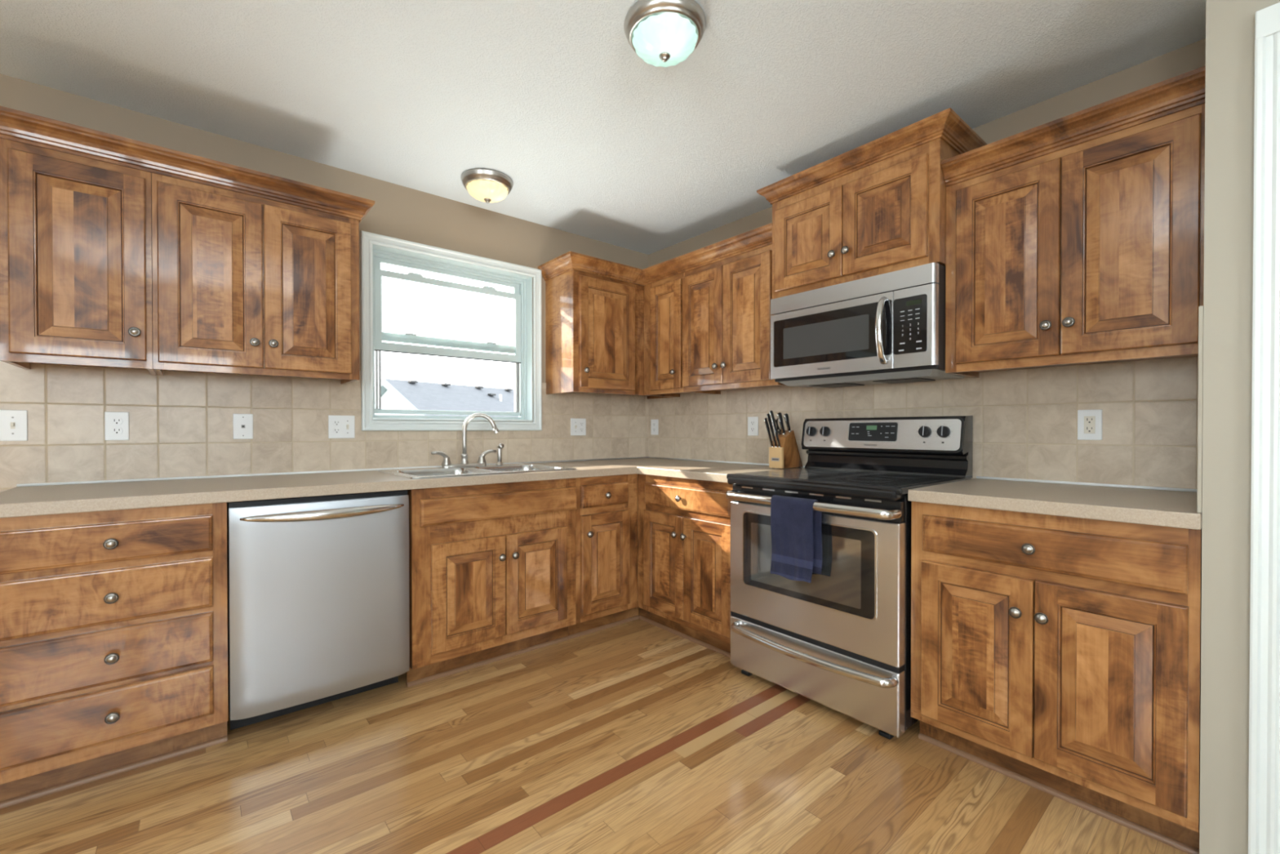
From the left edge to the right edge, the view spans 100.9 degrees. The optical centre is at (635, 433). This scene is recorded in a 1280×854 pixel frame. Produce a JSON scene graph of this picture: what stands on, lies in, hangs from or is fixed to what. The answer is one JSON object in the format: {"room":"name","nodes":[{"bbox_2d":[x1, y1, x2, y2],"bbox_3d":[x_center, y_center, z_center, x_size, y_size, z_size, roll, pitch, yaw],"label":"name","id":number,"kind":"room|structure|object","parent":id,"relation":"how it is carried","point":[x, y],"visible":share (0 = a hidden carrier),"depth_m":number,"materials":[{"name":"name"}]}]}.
{"room":"kitchen","nodes":[
{"label":"kitchen","id":0,"kind":"room"},
{"bbox_2d":[0,73,648,492],"bbox_3d":[-1.968,-0.108,2.095,5.820,2.437,0.500,0,1,-40],"label":"wall","id":1,"kind":"structure","parent":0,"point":[398,211],"depth_m":2.37,"materials":[{"name":"beige tile"}]},
{"bbox_2d":[0,409,27,440],"bbox_3d":[-2.327,-0.030,1.948,0.116,0.115,0.017,0,1,-40],"label":"light switch","id":2,"kind":"object","parent":1,"relation":"attached to","point":[13,423],"visible":1,"depth_m":1.97,"materials":[{"name":"white plastic"}]},
{"bbox_2d":[0,137,157,375],"bbox_3d":[-2.036,-0.640,1.961,0.372,0.796,0.374,0,1,-40],"label":"upper cabinet","id":3,"kind":"object","parent":1,"relation":"attached to","point":[76,253],"visible":0.95,"depth_m":1.83,"materials":[{"name":"brown wood"}]},
{"bbox_2d":[104,411,128,439],"bbox_3d":[-2.100,-0.031,2.142,0.071,0.115,0.008,0,1,-40],"label":"outlet","id":4,"kind":"object","parent":1,"relation":"attached to","point":[116,424],"visible":1,"depth_m":2.14,"materials":[{"name":"white plastic"}]},
{"bbox_2d":[111,427,122,434],"bbox_3d":[-2.100,-0.011,2.142,0.034,0.027,0.008,0,1,-40],"label":"receptacle","id":5,"kind":"object","parent":4,"relation":"attached to","point":[113,430],"depth_m":2.14,"materials":[{"name":"white plastic"}]},
{"bbox_2d":[111,417,122,424],"bbox_3d":[-2.100,-0.050,2.142,0.034,0.027,0.008,0,1,-40],"label":"receptacle","id":6,"kind":"object","parent":4,"relation":"attached to","point":[113,420],"depth_m":2.14,"materials":[{"name":"white plastic"}]},
{"bbox_2d":[232,413,253,439],"bbox_3d":[-1.783,-0.033,2.404,0.073,0.115,0.008,0,1,-40],"label":"jack plate","id":7,"kind":"object","parent":1,"relation":"attached to","point":[242,424],"visible":1,"depth_m":2.40,"materials":[{"name":"white plastic"}]},
{"bbox_2d":[151,173,359,384],"bbox_3d":[-1.622,-0.643,2.304,0.700,0.796,0.374,0,1,-40],"label":"upper cabinet","id":8,"kind":"object","parent":1,"relation":"attached to","point":[243,284],"visible":0.99,"depth_m":2.15,"materials":[{"name":"brown wood"}]},
{"bbox_2d":[328,415,355,438],"bbox_3d":[-1.473,-0.034,2.655,0.118,0.115,0.017,0,1,-40],"label":"outlet switch plate","id":9,"kind":"object","parent":1,"relation":"attached to","point":[339,426],"visible":1,"depth_m":2.66,"materials":[{"name":"white plastic"}]},
{"bbox_2d":[333,427,340,433],"bbox_3d":[-1.494,-0.014,2.644,0.034,0.027,0.008,0,1,-40],"label":"receptacle","id":10,"kind":"object","parent":9,"relation":"attached to","point":[335,430],"depth_m":2.64,"materials":[{"name":"white plastic"}]},
{"bbox_2d":[333,420,340,425],"bbox_3d":[-1.494,-0.053,2.644,0.034,0.027,0.008,0,1,-40],"label":"receptacle","id":11,"kind":"object","parent":9,"relation":"attached to","point":[335,422],"depth_m":2.64,"materials":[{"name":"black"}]},
{"bbox_2d":[360,231,542,431],"bbox_3d":[-1.042,-0.529,3.092,1.043,1.022,0.142,0,1,-40],"label":"window","id":12,"kind":"structure","parent":1,"relation":"attached to","point":[375,249],"depth_m":3.04,"materials":[{"name":"white"}]},
{"bbox_2d":[570,417,586,435],"bbox_3d":[-0.381,-0.045,3.560,0.122,0.115,0.017,0,1,-40],"label":"double switch","id":13,"kind":"object","parent":1,"relation":"attached to","point":[578,426],"visible":1,"depth_m":3.56,"materials":[{"name":"white plastic"}]},
{"bbox_2d":[545,269,677,399],"bbox_3d":[-0.122,-0.653,3.546,0.878,0.796,0.374,0,1,-40],"label":"upper cabinet","id":14,"kind":"object","parent":1,"relation":"attached to","point":[594,324],"visible":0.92,"depth_m":3.30,"materials":[{"name":"brown wood"}]},
{"bbox_2d":[537,222,772,285],"bbox_3d":[0.053,-1.021,3.033,0.609,0.084,1.382,0,1,-40],"label":"crown molding","id":15,"kind":"structure","parent":14,"relation":"attached to","point":[761,237],"depth_m":3.18,"materials":[{"name":"brown wood"}]},
{"bbox_2d":[0,607,1188,853],"bbox_3d":[-0.143,1.151,-0.098,5.820,0.050,6.220,0,1,-40],"label":"floor","id":16,"kind":"structure","parent":0,"point":[635,736],"depth_m":1.68,"materials":[{"name":"brown wood"}]},
{"bbox_2d":[0,502,228,808],"bbox_3d":[-1.848,0.676,1.908,0.576,0.872,0.696,0,1,-40],"label":"base cabinet","id":17,"kind":"object","parent":16,"relation":"on","point":[113,624],"visible":0.99,"depth_m":1.66,"materials":[{"name":"brown wood"}]},
{"bbox_2d":[0,456,804,518],"bbox_3d":[-0.665,0.209,2.440,3.127,0.050,1.384,0,1,-40],"label":"countertop","id":18,"kind":"structure","parent":17,"relation":"on","point":[64,497],"depth_m":2.10,"materials":[{"name":"beige laminate"}]},
{"bbox_2d":[431,413,498,467],"bbox_3d":[-0.942,0.034,2.929,0.353,0.298,0.132,0,0,-21],"label":"faucet","id":19,"kind":"object","parent":18,"relation":"on","point":[446,463],"visible":1,"depth_m":2.92,"materials":[{"name":"silver metal"}]},
{"bbox_2d":[378,463,576,478],"bbox_3d":[-0.812,0.274,2.757,0.851,0.178,0.571,0,1,-40],"label":"sink","id":20,"kind":"object","parent":18,"relation":"in","point":[436,472],"visible":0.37,"depth_m":2.77,"materials":[{"name":"silver metal"}]},
{"bbox_2d":[495,443,503,465],"bbox_3d":[-0.787,0.119,3.067,0.044,0.126,0.047,0,1,-40],"label":"sprayer","id":21,"kind":"object","parent":20,"relation":"on","point":[500,446],"visible":1,"depth_m":3.06,"materials":[{"name":"silver metal"}]},
{"bbox_2d":[768,430,802,469],"bbox_3d":[0.828,0.085,2.906,0.197,0.207,0.080,0,1,-40],"label":"knife block","id":22,"kind":"object","parent":18,"relation":"on","point":[788,455],"visible":0.99,"depth_m":2.86,"materials":[{"name":"brown wood"}]},
{"bbox_2d":[764,417,773,447],"bbox_3d":[0.725,0.022,2.852,0.103,0.215,0.013,0,1,-40],"label":"knife","id":23,"kind":"object","parent":22,"relation":"in","point":[766,422],"visible":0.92,"depth_m":2.84,"materials":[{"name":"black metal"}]},
{"bbox_2d":[766,413,777,447],"bbox_3d":[0.736,0.011,2.831,0.112,0.238,0.013,0,1,-40],"label":"knife","id":24,"kind":"object","parent":22,"relation":"in","point":[768,417],"visible":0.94,"depth_m":2.82,"materials":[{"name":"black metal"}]},
{"bbox_2d":[768,410,781,447],"bbox_3d":[0.748,0.003,2.811,0.118,0.252,0.013,0,1,-40],"label":"knife","id":25,"kind":"object","parent":22,"relation":"in","point":[771,415],"visible":0.97,"depth_m":2.80,"materials":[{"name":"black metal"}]},
{"bbox_2d":[774,417,781,434],"bbox_3d":[0.776,-0.016,2.896,0.054,0.138,0.061,0,0,15],"label":"scissors","id":26,"kind":"object","parent":22,"relation":"in","point":[776,420],"visible":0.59,"depth_m":2.89,"materials":[{"name":"black plastic"}]},
{"bbox_2d":[777,412,786,435],"bbox_3d":[0.795,-0.027,2.863,0.093,0.176,0.019,0,1,-40],"label":"knife","id":27,"kind":"object","parent":22,"relation":"in","point":[779,415],"visible":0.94,"depth_m":2.85,"materials":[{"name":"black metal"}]},
{"bbox_2d":[783,413,791,432],"bbox_3d":[0.830,-0.032,2.868,0.085,0.157,0.018,0,1,-40],"label":"knife","id":28,"kind":"object","parent":22,"relation":"in","point":[785,415],"visible":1,"depth_m":2.85,"materials":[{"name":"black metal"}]},
{"bbox_2d":[226,489,409,729],"bbox_3d":[-1.366,0.673,2.259,0.603,0.864,0.726,0,1,-40],"label":"dishwasher","id":29,"kind":"object","parent":16,"relation":"on","point":[317,587],"visible":1,"depth_m":1.99,"materials":[{"name":"silver metal"}]},
{"bbox_2d":[405,478,576,687],"bbox_3d":[-0.826,0.669,2.755,0.831,0.872,0.696,0,1,-40],"label":"base cabinet","id":30,"kind":"object","parent":16,"relation":"on","point":[492,566],"visible":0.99,"depth_m":2.47,"materials":[{"name":"brown wood"}]},
{"bbox_2d":[568,473,639,639],"bbox_3d":[-0.315,0.665,3.178,0.493,0.872,0.696,0,1,-40],"label":"base cabinet","id":31,"kind":"object","parent":16,"relation":"on","point":[606,509],"visible":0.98,"depth_m":2.90,"materials":[{"name":"brown wood"}]},
{"bbox_2d":[637,473,733,657],"bbox_3d":[0.453,0.666,2.996,0.696,0.872,0.806,0,1,-40],"label":"base cabinet","id":32,"kind":"object","parent":16,"relation":"on","point":[684,524],"visible":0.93,"depth_m":2.75,"materials":[{"name":"brown wood"}]},
{"bbox_2d":[725,415,973,738],"bbox_3d":[0.918,0.514,2.345,0.762,1.186,0.790,0,1,-40],"label":"range","id":33,"kind":"object","parent":16,"relation":"on","point":[840,640],"visible":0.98,"depth_m":2.12,"materials":[{"name":"silver metal"}]},
{"bbox_2d":[770,494,822,582],"bbox_3d":[0.640,0.418,2.117,0.056,0.328,0.208,0,1,-40],"label":"dish towel","id":34,"kind":"object","parent":33,"relation":"hanging from","point":[795,527],"visible":0.99,"depth_m":2.09,"materials":[{"name":"blue fabric"}]},
{"bbox_2d":[726,467,971,501],"bbox_3d":[0.923,0.209,2.346,0.686,0.049,0.790,0,1,-40],"label":"cooktop","id":35,"kind":"object","parent":33,"relation":"in","point":[857,484],"depth_m":2.19,"materials":[{"name":"black glass"}]},
{"bbox_2d":[911,501,1201,853],"bbox_3d":[1.439,0.675,1.806,0.696,0.872,0.706,0,1,-40],"label":"base cabinet","id":36,"kind":"object","parent":16,"relation":"on","point":[1058,656],"visible":0.98,"depth_m":1.54,"materials":[{"name":"brown wood"}]},
{"bbox_2d":[907,475,1201,529],"bbox_3d":[1.447,0.212,1.810,0.676,0.050,0.709,0,1,-40],"label":"countertop","id":37,"kind":"structure","parent":36,"relation":"on","point":[1171,507],"depth_m":1.67,"materials":[{"name":"beige laminate"}]},
{"bbox_2d":[0,0,1205,254],"bbox_3d":[-0.144,-1.335,-0.117,5.820,0.050,6.220,0,1,-40],"label":"ceiling","id":38,"kind":"structure","parent":0,"point":[594,140],"depth_m":1.95,"materials":[{"name":"white paint"}]},
{"bbox_2d":[461,168,513,203],"bbox_3d":[-0.778,-1.272,2.781,0.264,0.119,0.264,0,1,-40],"label":"ceiling light","id":39,"kind":"object","parent":38,"relation":"attached to","point":[484,184],"visible":1,"depth_m":2.71,"materials":[{"name":"glass"}]},
{"bbox_2d":[623,0,706,66],"bbox_3d":[0.095,-1.265,1.712,0.264,0.119,0.264,0,1,-40],"label":"ceiling light","id":40,"kind":"object","parent":38,"relation":"attached to","point":[661,33],"visible":1,"depth_m":1.65,"materials":[{"name":"white glass"}]},
{"bbox_2d":[648,38,1205,266],"bbox_3d":[1.064,-0.116,2.902,0.120,2.437,2.885,0,1,-40],"label":"wall","id":41,"kind":"structure","parent":0,"point":[1190,57],"depth_m":2.07,"materials":[{"name":"beige paint"}]},
{"bbox_2d":[650,419,657,435],"bbox_3d":[0.141,-0.048,3.908,0.008,0.115,0.078,0,1,-40],"label":"outlet","id":42,"kind":"object","parent":41,"relation":"attached to","point":[654,423],"visible":1,"depth_m":3.90,"materials":[{"name":"white plastic"}]},
{"bbox_2d":[644,272,711,396],"bbox_3d":[0.280,-0.653,3.457,0.374,0.796,0.371,0,1,-40],"label":"upper cabinet","id":43,"kind":"object","parent":41,"relation":"attached to","point":[663,299],"visible":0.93,"depth_m":3.34,"materials":[{"name":"brown wood"}]},
{"bbox_2d":[682,244,807,394],"bbox_3d":[0.617,-0.650,3.050,0.374,0.796,0.684,0,1,-40],"label":"upper cabinet","id":44,"kind":"object","parent":41,"relation":"attached to","point":[726,315],"visible":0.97,"depth_m":2.93,"materials":[{"name":"brown wood"}]},
{"bbox_2d":[747,416,758,435],"bbox_3d":[0.714,-0.045,3.215,0.008,0.115,0.077,0,1,-40],"label":"outlet","id":45,"kind":"object","parent":41,"relation":"attached to","point":[753,422],"visible":1,"depth_m":3.21,"materials":[{"name":"white plastic"}]},
{"bbox_2d":[750,426,755,431],"bbox_3d":[0.714,-0.026,3.215,0.008,0.027,0.034,0,1,-40],"label":"receptacle","id":46,"kind":"object","parent":45,"relation":"attached to","point":[752,428],"depth_m":3.21,"materials":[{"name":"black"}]},
{"bbox_2d":[750,420,755,425],"bbox_3d":[0.714,-0.065,3.215,0.008,0.027,0.034,0,1,-40],"label":"receptacle","id":47,"kind":"object","parent":45,"relation":"attached to","point":[752,422],"depth_m":3.21,"materials":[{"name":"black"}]},
{"bbox_2d":[772,137,959,298],"bbox_3d":[1.064,-0.943,2.465,0.428,0.538,0.780,0,1,-40],"label":"upper cabinet","id":48,"kind":"object","parent":41,"relation":"attached to","point":[888,215],"visible":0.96,"depth_m":2.28,"materials":[{"name":"brown wood"}]},
{"bbox_2d":[770,262,964,387],"bbox_3d":[1.048,-0.450,2.443,0.474,0.436,0.762,0,1,-40],"label":"microwave","id":49,"kind":"object","parent":48,"relation":"attached to","point":[888,327],"visible":1,"depth_m":2.26,"materials":[{"name":"silver metal"}]},
{"bbox_2d":[756,107,986,204],"bbox_3d":[1.062,-1.189,2.461,0.434,0.070,0.891,0,1,-40],"label":"crown molding","id":50,"kind":"structure","parent":48,"relation":"attached to","point":[947,125],"depth_m":2.20,"materials":[{"name":"brown wood"}]},
{"bbox_2d":[648,356,1198,488],"bbox_3d":[1.015,0.040,2.864,0.006,0.726,2.884,0,1,-40],"label":"backsplash","id":51,"kind":"structure","parent":41,"relation":"attached to","point":[1025,420],"depth_m":2.16,"materials":[{"name":"beige tile"}]},
{"bbox_2d":[945,103,1204,377],"bbox_3d":[1.564,-0.640,1.907,0.374,0.800,0.717,0,1,-40],"label":"upper cabinet","id":52,"kind":"object","parent":41,"relation":"attached to","point":[1091,251],"visible":0.95,"depth_m":1.76,"materials":[{"name":"brown wood"}]},
{"bbox_2d":[940,66,1205,186],"bbox_3d":[1.437,-1.015,1.798,0.054,0.084,0.717,0,1,-40],"label":"crown molding","id":53,"kind":"structure","parent":52,"relation":"attached to","point":[1185,91],"depth_m":1.74,"materials":[{"name":"brown wood"}]},
{"bbox_2d":[1077,408,1102,439],"bbox_3d":[1.719,-0.034,2.002,0.008,0.115,0.072,0,1,-40],"label":"outlet","id":54,"kind":"object","parent":41,"relation":"attached to","point":[1089,421],"visible":1,"depth_m":2.00,"materials":[{"name":"white plastic"}]},
{"bbox_2d":[1084,416,1095,433],"bbox_3d":[1.717,-0.034,2.000,0.002,0.066,0.033,0,1,-40],"label":"receptacle","id":55,"kind":"object","parent":54,"relation":"attached to","point":[1089,421],"depth_m":2.00,"materials":[{"name":"beige plastic"}]},
{"bbox_2d":[1199,0,1279,853],"bbox_3d":[2.755,-0.097,0.343,0.782,2.437,3.215,0,1,-40],"label":"wall","id":56,"kind":"structure","parent":0,"point":[1229,91],"depth_m":1.30,"materials":[{"name":"beige paint"}]},
{"bbox_2d":[1196,306,1203,512],"bbox_3d":[1.678,-0.063,1.544,0.655,0.522,0.009,0,1,-40],"label":"trim","id":57,"kind":"structure","parent":56,"relation":"attached to","point":[1200,380],"depth_m":1.33,"materials":[{"name":"beige paint"}]},
{"bbox_2d":[1248,2,1279,853],"bbox_3d":[1.996,0.060,1.111,0.633,2.113,0.904,0,1,-40],"label":"trim","id":58,"kind":"structure","parent":56,"relation":"attached to","point":[1264,785],"depth_m":1.24,"materials":[{"name":"white"}]},
{"label":"outside","id":59,"kind":"structure","parent":0,"visible":0},
{"bbox_3d":[-15.228,3.951,30.350,70.000,0.100,59.870,0,1,-40],"label":"lawn","id":60,"kind":"structure","parent":59,"visible":0},
{"bbox_2d":[374,377,518,417],"bbox_3d":[-2.627,1.344,16.711,9.200,5.310,11.235,0,1,34],"label":"neighbor house","id":61,"kind":"structure","parent":60,"relation":"on","point":[399,394],"depth_m":12.57,"materials":[{"name":"grey"}]},
{"bbox_2d":[408,380,417,382],"bbox_3d":[-5.256,-1.226,12.491,0.140,0.050,0.170,0,1,34],"label":"roof vent","id":62,"kind":"object","parent":61,"relation":"attached to","point":[409,381],"depth_m":12.43,"materials":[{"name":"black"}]},
{"bbox_2d":[487,393,496,395],"bbox_3d":[-3.809,-1.036,14.027,0.140,0.050,0.170,0,1,34],"label":"roof vent","id":63,"kind":"object","parent":61,"relation":"attached to","point":[488,394],"depth_m":13.99,"materials":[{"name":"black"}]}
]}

